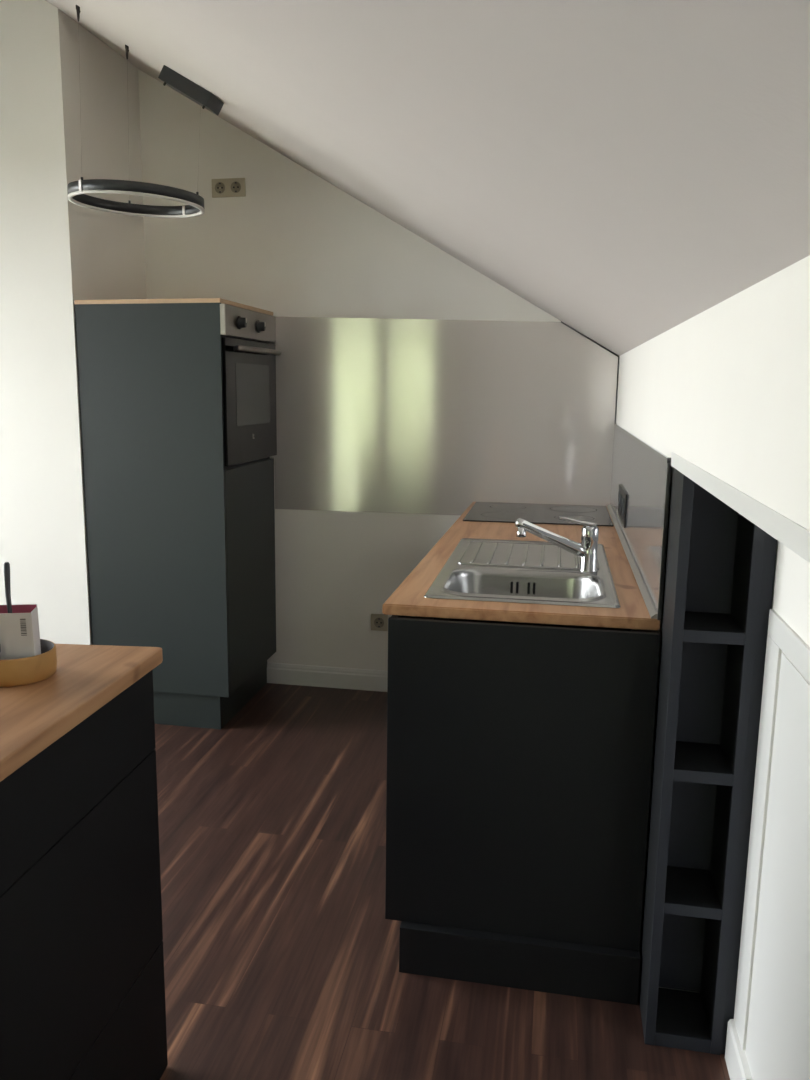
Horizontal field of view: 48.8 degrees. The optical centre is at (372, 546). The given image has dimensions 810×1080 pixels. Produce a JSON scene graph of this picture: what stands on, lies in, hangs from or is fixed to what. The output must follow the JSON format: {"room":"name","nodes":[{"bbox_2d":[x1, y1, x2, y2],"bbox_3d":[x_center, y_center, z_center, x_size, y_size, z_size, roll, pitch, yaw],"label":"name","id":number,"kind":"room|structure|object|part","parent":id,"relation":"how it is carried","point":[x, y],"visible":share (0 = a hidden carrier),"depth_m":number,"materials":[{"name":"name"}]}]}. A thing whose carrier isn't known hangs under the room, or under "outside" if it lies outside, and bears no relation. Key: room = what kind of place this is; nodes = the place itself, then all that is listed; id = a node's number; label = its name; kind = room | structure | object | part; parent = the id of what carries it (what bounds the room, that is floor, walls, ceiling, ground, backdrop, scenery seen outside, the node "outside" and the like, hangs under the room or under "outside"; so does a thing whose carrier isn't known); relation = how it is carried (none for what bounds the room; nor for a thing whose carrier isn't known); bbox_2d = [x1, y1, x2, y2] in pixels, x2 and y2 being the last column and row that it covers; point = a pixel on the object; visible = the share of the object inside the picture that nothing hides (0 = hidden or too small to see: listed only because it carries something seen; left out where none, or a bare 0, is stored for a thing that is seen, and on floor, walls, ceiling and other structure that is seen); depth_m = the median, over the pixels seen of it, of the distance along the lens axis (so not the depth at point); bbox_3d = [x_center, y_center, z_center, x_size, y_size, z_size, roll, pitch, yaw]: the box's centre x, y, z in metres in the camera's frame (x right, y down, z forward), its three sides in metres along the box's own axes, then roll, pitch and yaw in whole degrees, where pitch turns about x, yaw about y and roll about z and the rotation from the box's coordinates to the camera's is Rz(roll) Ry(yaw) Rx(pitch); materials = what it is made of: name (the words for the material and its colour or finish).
{"room":"attic kitchen","nodes":[
{"label":"attic kitchen","id":0,"kind":"room"},
{"bbox_2d":[0,0,146,644],"bbox_3d":[-1.900,-0.851,3.963,1.639,3.040,0.646,2,10,11],"label":"wall","id":1,"kind":"structure","parent":0,"point":[55,251],"depth_m":3.54,"materials":[{"name":"white paint"}]},
{"bbox_2d":[138,69,618,670],"bbox_3d":[0.046,-0.815,3.948,2.581,3.000,0.100,2,10,11],"label":"wall","id":2,"kind":"structure","parent":0,"point":[297,244],"depth_m":3.93,"materials":[{"name":"white paint"}]},
{"bbox_2d":[212,178,245,197],"bbox_3d":[-0.630,-1.567,3.897,0.154,0.077,0.012,2,10,11],"label":"wall socket","id":3,"kind":"object","parent":2,"relation":"attached to","point":[226,187],"visible":1,"depth_m":3.90,"materials":[{"name":"beige plastic"}]},
{"bbox_2d":[215,182,224,193],"bbox_3d":[-0.668,-1.567,3.901,0.048,0.048,0.004,2,10,11],"label":"outlet","id":4,"kind":"object","parent":3,"relation":"attached to","point":[219,186],"depth_m":3.90,"materials":[{"name":"beige plastic"}]},
{"bbox_2d":[231,181,240,192],"bbox_3d":[-0.596,-1.564,3.887,0.048,0.048,0.004,2,10,11],"label":"outlet","id":5,"kind":"object","parent":3,"relation":"attached to","point":[235,185],"depth_m":3.89,"materials":[{"name":"beige plastic"}]},
{"bbox_2d":[267,662,387,691],"bbox_3d":[-0.017,0.623,4.156,2.098,0.096,0.018,2,10,11],"label":"baseboard","id":6,"kind":"structure","parent":2,"relation":"attached to","point":[277,673],"depth_m":4.19,"materials":[{"name":"white paint"}]},
{"bbox_2d":[371,614,387,630],"bbox_3d":[0.030,0.350,4.100,0.078,0.078,0.012,2,10,11],"label":"wall socket","id":7,"kind":"object","parent":2,"relation":"attached to","point":[379,622],"visible":0.97,"depth_m":4.10,"materials":[{"name":"beige plastic"}]},
{"bbox_2d":[374,618,383,627],"bbox_3d":[0.029,0.350,4.096,0.048,0.048,0.004,2,10,11],"label":"outlet","id":8,"kind":"object","parent":7,"relation":"attached to","point":[378,622],"depth_m":4.10,"materials":[{"name":"beige plastic"}]},
{"bbox_2d":[273,316,618,514],"bbox_3d":[0.286,-0.565,3.886,1.497,0.861,0.007,2,10,11],"label":"backsplash","id":9,"kind":"structure","parent":2,"relation":"attached to","point":[408,416],"depth_m":3.88,"materials":[{"name":"grey metal"}]},
{"bbox_3d":[0.899,-0.523,3.764,0.244,0.830,0.005,2,10,11],"label":"edge trim","id":10,"kind":"part","parent":9,"relation":"part of","materials":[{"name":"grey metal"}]},
{"bbox_2d":[45,0,809,355],"bbox_3d":[-1.283,-1.062,0.913,4.037,1.840,6.406,2,10,11],"label":"ceiling","id":11,"kind":"structure","parent":0,"point":[626,170],"depth_m":1.12,"materials":[{"name":"paint"}]},
{"bbox_2d":[76,5,80,20],"bbox_3d":[-0.910,-1.645,2.755,0.013,0.046,0.013,-6,12,-32],"label":"ceiling hook","id":12,"kind":"object","parent":11,"relation":"attached to","point":[78,11],"visible":0.98,"depth_m":2.75,"materials":[{"name":"grey metal"}]},
{"bbox_2d":[125,44,128,59],"bbox_3d":[-0.854,-1.717,3.101,0.013,0.046,0.013,-6,12,-32],"label":"ceiling hook","id":13,"kind":"object","parent":11,"relation":"attached to","point":[126,46],"visible":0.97,"depth_m":3.10,"materials":[{"name":"grey metal"}]},
{"bbox_2d":[67,21,223,217],"bbox_3d":[-0.775,-1.391,2.934,0.458,0.541,0.440,2,10,11],"label":"pendant lamp","id":14,"kind":"object","parent":11,"relation":"hanging from","point":[76,190],"visible":1,"depth_m":2.97,"materials":[{"name":"grey metal"}]},
{"bbox_3d":[-0.786,-1.160,2.977,0.440,0.055,0.440,2,10,11],"label":"ring frame","id":15,"kind":"part","parent":14,"relation":"part of","materials":[{"name":"grey metal"}]},
{"bbox_2d":[68,190,204,217],"bbox_3d":[-0.786,-1.140,2.981,0.440,0.032,0.440,2,10,11],"label":"diffuser","id":16,"kind":"object","parent":14,"relation":"attached to","point":[195,207],"depth_m":3.07,"materials":[{"name":"grey"}]},
{"bbox_2d":[155,683,729,1079],"bbox_3d":[-1.306,1.212,1.322,4.020,0.080,6.406,2,10,11],"label":"floor","id":17,"kind":"structure","parent":0,"point":[281,951],"depth_m":2.25,"materials":[{"name":"brown wood"}]},
{"bbox_2d":[0,670,167,1079],"bbox_3d":[-0.875,0.755,1.193,0.718,0.871,1.347,2,10,11],"label":"base cabinet","id":18,"kind":"object","parent":17,"relation":"on","point":[82,982],"visible":0.85,"depth_m":1.47,"materials":[{"name":"black wood"}]},
{"bbox_3d":[-0.548,0.424,1.065,0.019,0.169,1.348,2,10,10],"label":"drawer","id":19,"kind":"part","parent":18,"relation":"part of","materials":[{"name":"black wood"}]},
{"bbox_2d":[0,644,162,781],"bbox_3d":[-0.878,0.311,1.114,0.765,0.028,1.387,2,10,11],"label":"countertop","id":20,"kind":"structure","parent":18,"relation":"on","point":[33,716],"depth_m":1.45,"materials":[{"name":"brown wood"}]},
{"bbox_2d":[0,639,56,686],"bbox_3d":[-0.615,0.199,1.535,0.134,0.048,0.134,2,10,11],"label":"wooden bowl","id":21,"kind":"object","parent":20,"relation":"on","point":[28,670],"visible":0.81,"depth_m":1.49,"materials":[{"name":"brown wood"}]},
{"bbox_2d":[0,604,40,659],"bbox_3d":[-0.611,0.160,1.512,0.083,0.116,0.043,-1,10,-7],"label":"carton","id":22,"kind":"object","parent":21,"relation":"in","point":[19,629],"visible":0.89,"depth_m":1.49,"materials":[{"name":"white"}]},
{"bbox_2d":[4,562,11,612],"bbox_3d":[-0.612,0.119,1.509,0.014,0.187,0.010,2,10,11],"label":"spoon","id":23,"kind":"object","parent":22,"relation":"in","point":[6,564],"visible":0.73,"depth_m":1.50,"materials":[{"name":"grey plastic"}]},
{"bbox_3d":[-0.553,1.053,1.178,0.019,0.285,1.348,2,10,10],"label":"drawer","id":24,"kind":"part","parent":18,"relation":"part of","materials":[{"name":"black wood"}]},
{"bbox_2d":[74,298,275,728],"bbox_3d":[-0.805,-0.152,3.858,0.599,1.716,0.641,2,10,11],"label":"tall cabinet","id":25,"kind":"object","parent":17,"relation":"on","point":[181,542],"visible":0.94,"depth_m":3.56,"materials":[{"name":"grey wood"}]},
{"bbox_2d":[220,304,280,466],"bbox_3d":[-0.729,-0.670,3.750,0.557,0.616,0.634,2,10,11],"label":"oven","id":26,"kind":"object","parent":25,"relation":"in","point":[248,360],"visible":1,"depth_m":3.64,"materials":[{"name":"black glass"}]},
{"bbox_3d":[-0.512,-0.880,3.508,0.028,0.052,0.052,2,10,11],"label":"knob","id":27,"kind":"part","parent":26,"relation":"part of","materials":[{"name":"black plastic"}]},
{"bbox_3d":[-0.506,-0.909,3.666,0.026,0.113,0.623,2,10,11],"label":"control panel","id":28,"kind":"part","parent":26,"relation":"part of","materials":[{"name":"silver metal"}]},
{"bbox_3d":[-0.465,-0.919,3.730,0.028,0.052,0.052,2,10,11],"label":"knob","id":29,"kind":"part","parent":26,"relation":"part of","materials":[{"name":"black plastic"}]},
{"bbox_3d":[-0.525,0.101,3.853,0.019,0.913,0.612,2,10,11],"label":"door","id":30,"kind":"part","parent":25,"relation":"part of","materials":[{"name":"black wood"}]},
{"bbox_2d":[385,615,659,1004],"bbox_3d":[0.373,0.553,2.362,0.626,0.873,0.681,2,10,11],"label":"base cabinet","id":31,"kind":"object","parent":17,"relation":"on","point":[519,757],"visible":0.8,"depth_m":2.05,"materials":[{"name":"black laminate"}]},
{"bbox_3d":[0.110,0.478,2.426,0.019,0.747,0.638,2,10,11],"label":"door","id":32,"kind":"part","parent":31,"relation":"part of","materials":[{"name":"black wood"}]},
{"bbox_2d":[638,467,776,1054],"bbox_3d":[0.696,0.459,1.883,0.179,1.232,0.169,2,10,11],"label":"niche shelf","id":33,"kind":"object","parent":17,"relation":"on","point":[720,567],"visible":0.85,"depth_m":1.88,"materials":[{"name":"black wood"}]},
{"bbox_3d":[0.619,0.455,1.900,0.020,1.232,0.166,2,10,11],"label":"panel","id":34,"kind":"part","parent":33,"relation":"part of","materials":[{"name":"black wood"}]},
{"bbox_3d":[0.701,0.430,1.959,0.115,1.202,0.010,2,10,11],"label":"panel","id":35,"kind":"part","parent":33,"relation":"part of","materials":[{"name":"black wood"}]},
{"bbox_3d":[0.751,0.461,1.873,0.020,1.232,0.166,2,10,11],"label":"panel","id":36,"kind":"part","parent":33,"relation":"part of","materials":[{"name":"black wood"}]},
{"bbox_2d":[616,255,809,992],"bbox_3d":[0.519,0.485,0.810,0.263,1.556,6.206,2,10,11],"label":"wall","id":37,"kind":"structure","parent":0,"point":[725,390],"depth_m":1.25,"materials":[{"name":"white paint"}]},
{"bbox_2d":[607,423,670,619],"bbox_3d":[0.811,-0.179,2.835,0.020,0.351,1.944,2,10,11],"label":"backsplash","id":38,"kind":"structure","parent":37,"relation":"attached to","point":[644,473],"depth_m":2.33,"materials":[{"name":"silver metal"}]},
{"bbox_2d":[617,484,627,527],"bbox_3d":[0.840,-0.139,2.989,0.009,0.114,0.411,2,10,11],"label":"socket","id":39,"kind":"object","parent":38,"relation":"attached to","point":[622,495],"visible":1,"depth_m":2.97,"materials":[{"name":"black plastic"}]},
{"bbox_2d":[618,491,619,510],"bbox_3d":[0.875,-0.162,3.174,0.003,0.074,0.074,2,10,11],"label":"outlet","id":40,"kind":"object","parent":39,"relation":"attached to","point":[619,491],"depth_m":3.16,"materials":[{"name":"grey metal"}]},
{"bbox_2d":[620,494,621,514],"bbox_3d":[0.853,-0.143,3.068,0.003,0.074,0.074,2,10,11],"label":"outlet","id":41,"kind":"object","parent":39,"relation":"attached to","point":[621,494],"depth_m":3.05,"materials":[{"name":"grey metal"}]},
{"bbox_2d":[622,498,623,519],"bbox_3d":[0.831,-0.124,2.962,0.003,0.074,0.074,2,10,11],"label":"outlet","id":42,"kind":"object","parent":39,"relation":"attached to","point":[623,498],"depth_m":2.95,"materials":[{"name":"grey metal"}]},
{"bbox_2d":[725,1019,751,1079],"bbox_3d":[0.342,1.387,-0.090,0.018,0.096,4.088,2,10,11],"label":"baseboard","id":43,"kind":"structure","parent":37,"relation":"attached to","point":[737,1064],"depth_m":1.81,"materials":[{"name":"white paint"}]},
{"bbox_2d":[671,452,809,562],"bbox_3d":[0.196,0.182,-0.184,0.002,0.028,4.262,2,10,11],"label":"trim","id":44,"kind":"structure","parent":37,"relation":"attached to","point":[786,531],"depth_m":1.07,"materials":[{"name":"white paint"}]},
{"bbox_2d":[734,609,809,1079],"bbox_3d":[0.542,0.790,0.748,0.007,0.979,2.190,2,10,11],"label":"door","id":45,"kind":"structure","parent":37,"relation":"in","point":[772,1010],"depth_m":1.58,"materials":[{"name":"white paint"}]},
{"bbox_3d":[0.508,0.438,3.005,0.626,0.873,0.648,2,10,11],"label":"base cabinet","id":46,"kind":"object","parent":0,"visible":0},
{"bbox_2d":[382,502,659,629],"bbox_3d":[0.519,-0.007,2.935,0.617,0.026,1.930,2,10,11],"label":"countertop","id":47,"kind":"structure","parent":46,"relation":"on","point":[408,599],"depth_m":2.10,"materials":[{"name":"brown wood"}]},
{"bbox_2d":[424,538,619,628],"bbox_3d":[0.427,0.130,2.497,0.454,0.163,0.843,2,10,11],"label":"sink","id":48,"kind":"object","parent":47,"relation":"in","point":[493,570],"visible":0.65,"depth_m":2.42,"materials":[{"name":"metal"}]},
{"bbox_2d":[515,516,598,572],"bbox_3d":[0.493,-0.004,2.399,0.230,0.148,0.049,0,10,-3],"label":"mixer tap","id":49,"kind":"object","parent":48,"relation":"on","point":[587,550],"visible":0.99,"depth_m":2.38,"materials":[{"name":"silver metal"}]},
{"bbox_3d":[0.479,-0.022,2.391,0.202,0.111,0.033,-1,10,-5],"label":"spout","id":50,"kind":"part","parent":49,"relation":"part of","materials":[{"name":"silver metal"}]},
{"bbox_3d":[0.552,-0.067,2.399,0.101,0.024,0.026,2,10,11],"label":"lever","id":51,"kind":"part","parent":49,"relation":"part of","materials":[{"name":"silver metal"}]},
{"bbox_2d":[463,502,613,526],"bbox_3d":[0.660,-0.133,3.552,0.547,0.005,0.553,2,10,11],"label":"cooktop","id":52,"kind":"object","parent":47,"relation":"in","point":[501,512],"visible":0.98,"depth_m":3.52,"materials":[{"name":"black glass"}]}
]}

